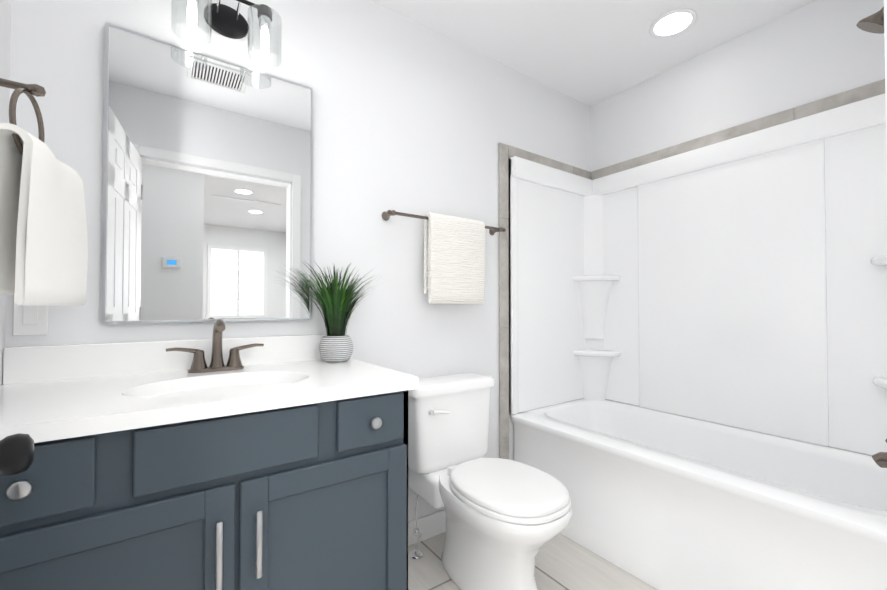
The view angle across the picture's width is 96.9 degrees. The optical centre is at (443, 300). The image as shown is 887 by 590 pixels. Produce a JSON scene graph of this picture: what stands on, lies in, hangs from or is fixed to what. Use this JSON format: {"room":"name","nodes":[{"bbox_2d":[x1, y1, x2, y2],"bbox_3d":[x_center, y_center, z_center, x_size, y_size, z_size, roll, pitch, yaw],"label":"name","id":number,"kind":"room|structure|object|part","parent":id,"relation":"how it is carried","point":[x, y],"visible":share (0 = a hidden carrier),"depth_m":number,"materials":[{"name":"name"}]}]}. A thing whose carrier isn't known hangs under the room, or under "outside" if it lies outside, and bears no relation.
{"room":"bathroom","nodes":[
{"label":"bathroom","id":0,"kind":"room"},
{"bbox_2d":[0,0,10,385],"bbox_3d":[-0.788,-0.121,0.386,0.120,2.450,1.640,1,-1,-35],"label":"wall","id":1,"kind":"structure","parent":0,"point":[5,22],"depth_m":1.07,"materials":[{"name":"paint"}]},
{"bbox_2d":[0,78,87,305],"bbox_3d":[-0.919,-0.225,0.848,0.191,0.474,0.341,1,-1,-35],"label":"towel ring","id":2,"kind":"object","parent":1,"relation":"attached to","point":[43,244],"visible":1,"depth_m":0.80,"materials":[{"name":"white fabric"}]},
{"bbox_2d":[0,433,33,475],"bbox_3d":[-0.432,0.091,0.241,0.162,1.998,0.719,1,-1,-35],"label":"door knob","id":3,"kind":"object","parent":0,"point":[16,454],"depth_m":0.50,"materials":[{"name":"metal"}]},
{"bbox_2d":[5,0,589,521],"bbox_3d":[-0.145,-0.097,1.916,2.935,2.450,0.120,1,-1,-35],"label":"wall","id":4,"kind":"structure","parent":0,"point":[411,116],"depth_m":1.72,"materials":[{"name":"paint"}]},
{"bbox_2d":[12,295,47,335],"bbox_3d":[-1.166,0.043,1.111,0.070,0.115,0.009,1,-1,-35],"label":"switch plate","id":5,"kind":"object","parent":4,"relation":"attached to","point":[30,320],"visible":0.79,"depth_m":1.11,"materials":[{"name":"white plastic"}]},
{"bbox_2d":[102,22,312,323],"bbox_3d":[-0.780,-0.385,1.382,0.628,0.920,0.023,1,-1,-35],"label":"mirror","id":6,"kind":"object","parent":4,"relation":"attached to","point":[208,191],"visible":0.88,"depth_m":1.34,"materials":[{"name":"white mirror"}]},
{"bbox_2d":[171,0,281,67],"bbox_3d":[-0.731,-0.948,1.343,0.326,0.197,0.157,1,-1,-35],"label":"sconce","id":7,"kind":"object","parent":4,"relation":"attached to","point":[226,21],"visible":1,"depth_m":1.37,"materials":[{"name":"black metal"}]},
{"bbox_2d":[408,509,445,545],"bbox_3d":[-0.052,1.075,1.879,0.875,0.105,0.014,1,-1,-35],"label":"baseboard","id":8,"kind":"structure","parent":4,"relation":"attached to","point":[431,525],"depth_m":1.85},
{"bbox_2d":[381,210,505,303],"bbox_3d":[0.031,-0.192,1.907,0.698,0.422,0.106,1,-1,-35],"label":"towel rail","id":9,"kind":"object","parent":4,"relation":"attached to","point":[454,259],"visible":1,"depth_m":1.85,"materials":[{"name":"white fabric"}]},
{"bbox_2d":[424,212,484,303],"bbox_3d":[0.059,-0.193,1.898,0.325,0.422,0.059,1,-1,-35],"label":"towel","id":10,"kind":"object","parent":9,"relation":"hanging from","point":[454,247],"depth_m":1.86,"materials":[{"name":"white fabric"}]},
{"bbox_2d":[499,143,590,458],"bbox_3d":[0.638,0.134,2.381,0.810,1.998,0.012,1,-1,-35],"label":"trim","id":11,"kind":"structure","parent":4,"relation":"attached to","point":[505,151],"depth_m":2.17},
{"bbox_2d":[408,531,656,589],"bbox_3d":[0.328,1.167,1.227,2.935,0.100,1.760,1,-1,-35],"label":"floor","id":12,"kind":"structure","parent":0,"point":[562,562],"depth_m":1.63,"materials":[{"name":"tile"}]},
{"bbox_2d":[0,320,418,589],"bbox_3d":[-0.637,0.588,1.121,0.983,1.056,0.589,1,-1,-35],"label":"bathroom vanity","id":13,"kind":"object","parent":12,"relation":"on","point":[217,461],"visible":1,"depth_m":0.94,"materials":[{"name":"paint"}]},
{"bbox_2d":[0,333,418,442],"bbox_3d":[-0.642,0.198,1.134,0.983,0.135,0.572,1,-1,-35],"label":"countertop","id":14,"kind":"structure","parent":13,"relation":"on","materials":[{"name":"stone"}]},
{"bbox_2d":[166,320,263,372],"bbox_3d":[-0.724,0.147,1.267,0.280,0.170,0.145,1,-1,-35],"label":"faucet","id":15,"kind":"object","parent":14,"relation":"on","point":[234,364],"depth_m":1.29,"materials":[{"name":"brown metal"}]},
{"bbox_2d":[121,371,308,397],"bbox_3d":[-0.610,0.296,1.099,0.454,0.132,0.324,1,-1,-35],"label":"sink","id":16,"kind":"object","parent":14,"relation":"in","point":[197,386],"depth_m":1.17,"materials":[{"name":"ceramic"}]},
{"bbox_2d":[285,264,380,362],"bbox_3d":[-0.364,0.048,1.446,0.439,0.374,0.326,1,-1,-35],"label":"plant","id":17,"kind":"object","parent":14,"relation":"on","point":[337,301],"visible":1,"depth_m":1.47,"materials":[{"name":"green plant"}]},
{"bbox_2d":[408,373,571,589],"bbox_3d":[0.168,0.740,1.585,0.456,0.764,0.733,1,-1,-35],"label":"toilet","id":18,"kind":"object","parent":12,"relation":"on","point":[507,520],"visible":0.96,"depth_m":1.53,"materials":[{"name":"ceramic"}]},
{"bbox_3d":[-0.018,0.470,1.657,0.089,0.029,0.030,1,-1,-35],"label":"lever","id":19,"kind":"part","parent":18,"relation":"part of","materials":[{"name":"white plastic"}]},
{"bbox_3d":[0.014,0.571,1.806,0.428,0.330,0.184,1,-1,-35],"label":"tank","id":20,"kind":"part","parent":18,"relation":"part of","materials":[{"name":"ceramic"}]},
{"bbox_3d":[0.016,0.384,1.807,0.456,0.044,0.204,1,-1,-35],"label":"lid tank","id":21,"kind":"part","parent":18,"relation":"part of","materials":[{"name":"ceramic"}]},
{"bbox_3d":[0.234,0.703,1.492,0.374,0.050,0.491,1,-1,-35],"label":"seat","id":22,"kind":"part","parent":18,"relation":"part of","materials":[{"name":"white plastic"}]},
{"bbox_2d":[508,6,886,589],"bbox_3d":[1.112,0.043,1.797,0.770,2.164,1.514,1,-1,-35],"label":"tub","id":23,"kind":"object","parent":12,"relation":"on","point":[698,369],"visible":0.96,"depth_m":1.82,"materials":[{"name":"plastic"}]},
{"bbox_2d":[371,0,814,105],"bbox_3d":[0.328,-1.382,1.266,2.935,0.100,1.760,1,-1,-35],"label":"ceiling","id":24,"kind":"structure","parent":0,"point":[589,52],"depth_m":1.94,"materials":[{"name":"white paint"}]},
{"bbox_2d":[649,8,696,38],"bbox_3d":[1.096,-1.319,1.881,0.200,0.006,0.200,1,-1,-35],"label":"recessed light","id":25,"kind":"object","parent":24,"relation":"in","point":[672,23],"visible":1,"depth_m":1.88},
{"bbox_2d":[590,0,884,171],"bbox_3d":[1.512,-0.096,2.009,0.120,2.450,1.640,1,-1,-35],"label":"wall","id":26,"kind":"structure","parent":0,"point":[815,50],"depth_m":1.94,"materials":[{"name":"paint"}]},
{"bbox_2d":[499,108,794,438],"bbox_3d":[1.083,0.126,1.777,0.839,1.999,1.513,1,-1,-35],"label":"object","id":27,"kind":"structure","parent":26,"relation":"attached to","point":[657,160],"depth_m":2.16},
{"bbox_2d":[591,79,884,179],"bbox_3d":[1.421,-0.836,2.029,0.013,0.068,1.514,1,-1,-35],"label":"trim","id":28,"kind":"structure","parent":26,"relation":"attached to","point":[876,88],"depth_m":1.90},
{"bbox_3d":[0.249,-1.139,0.204,0.914,0.420,0.120,1,-1,-35],"label":"wall","id":29,"kind":"structure","parent":0,"visible":0},
{"bbox_2d":[884,0,886,157],"bbox_3d":[0.249,0.055,0.185,1.038,2.092,0.152,1,-1,-35],"label":"door frame","id":30,"kind":"structure","parent":29,"relation":"attached to","point":[885,22],"depth_m":0.52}
]}

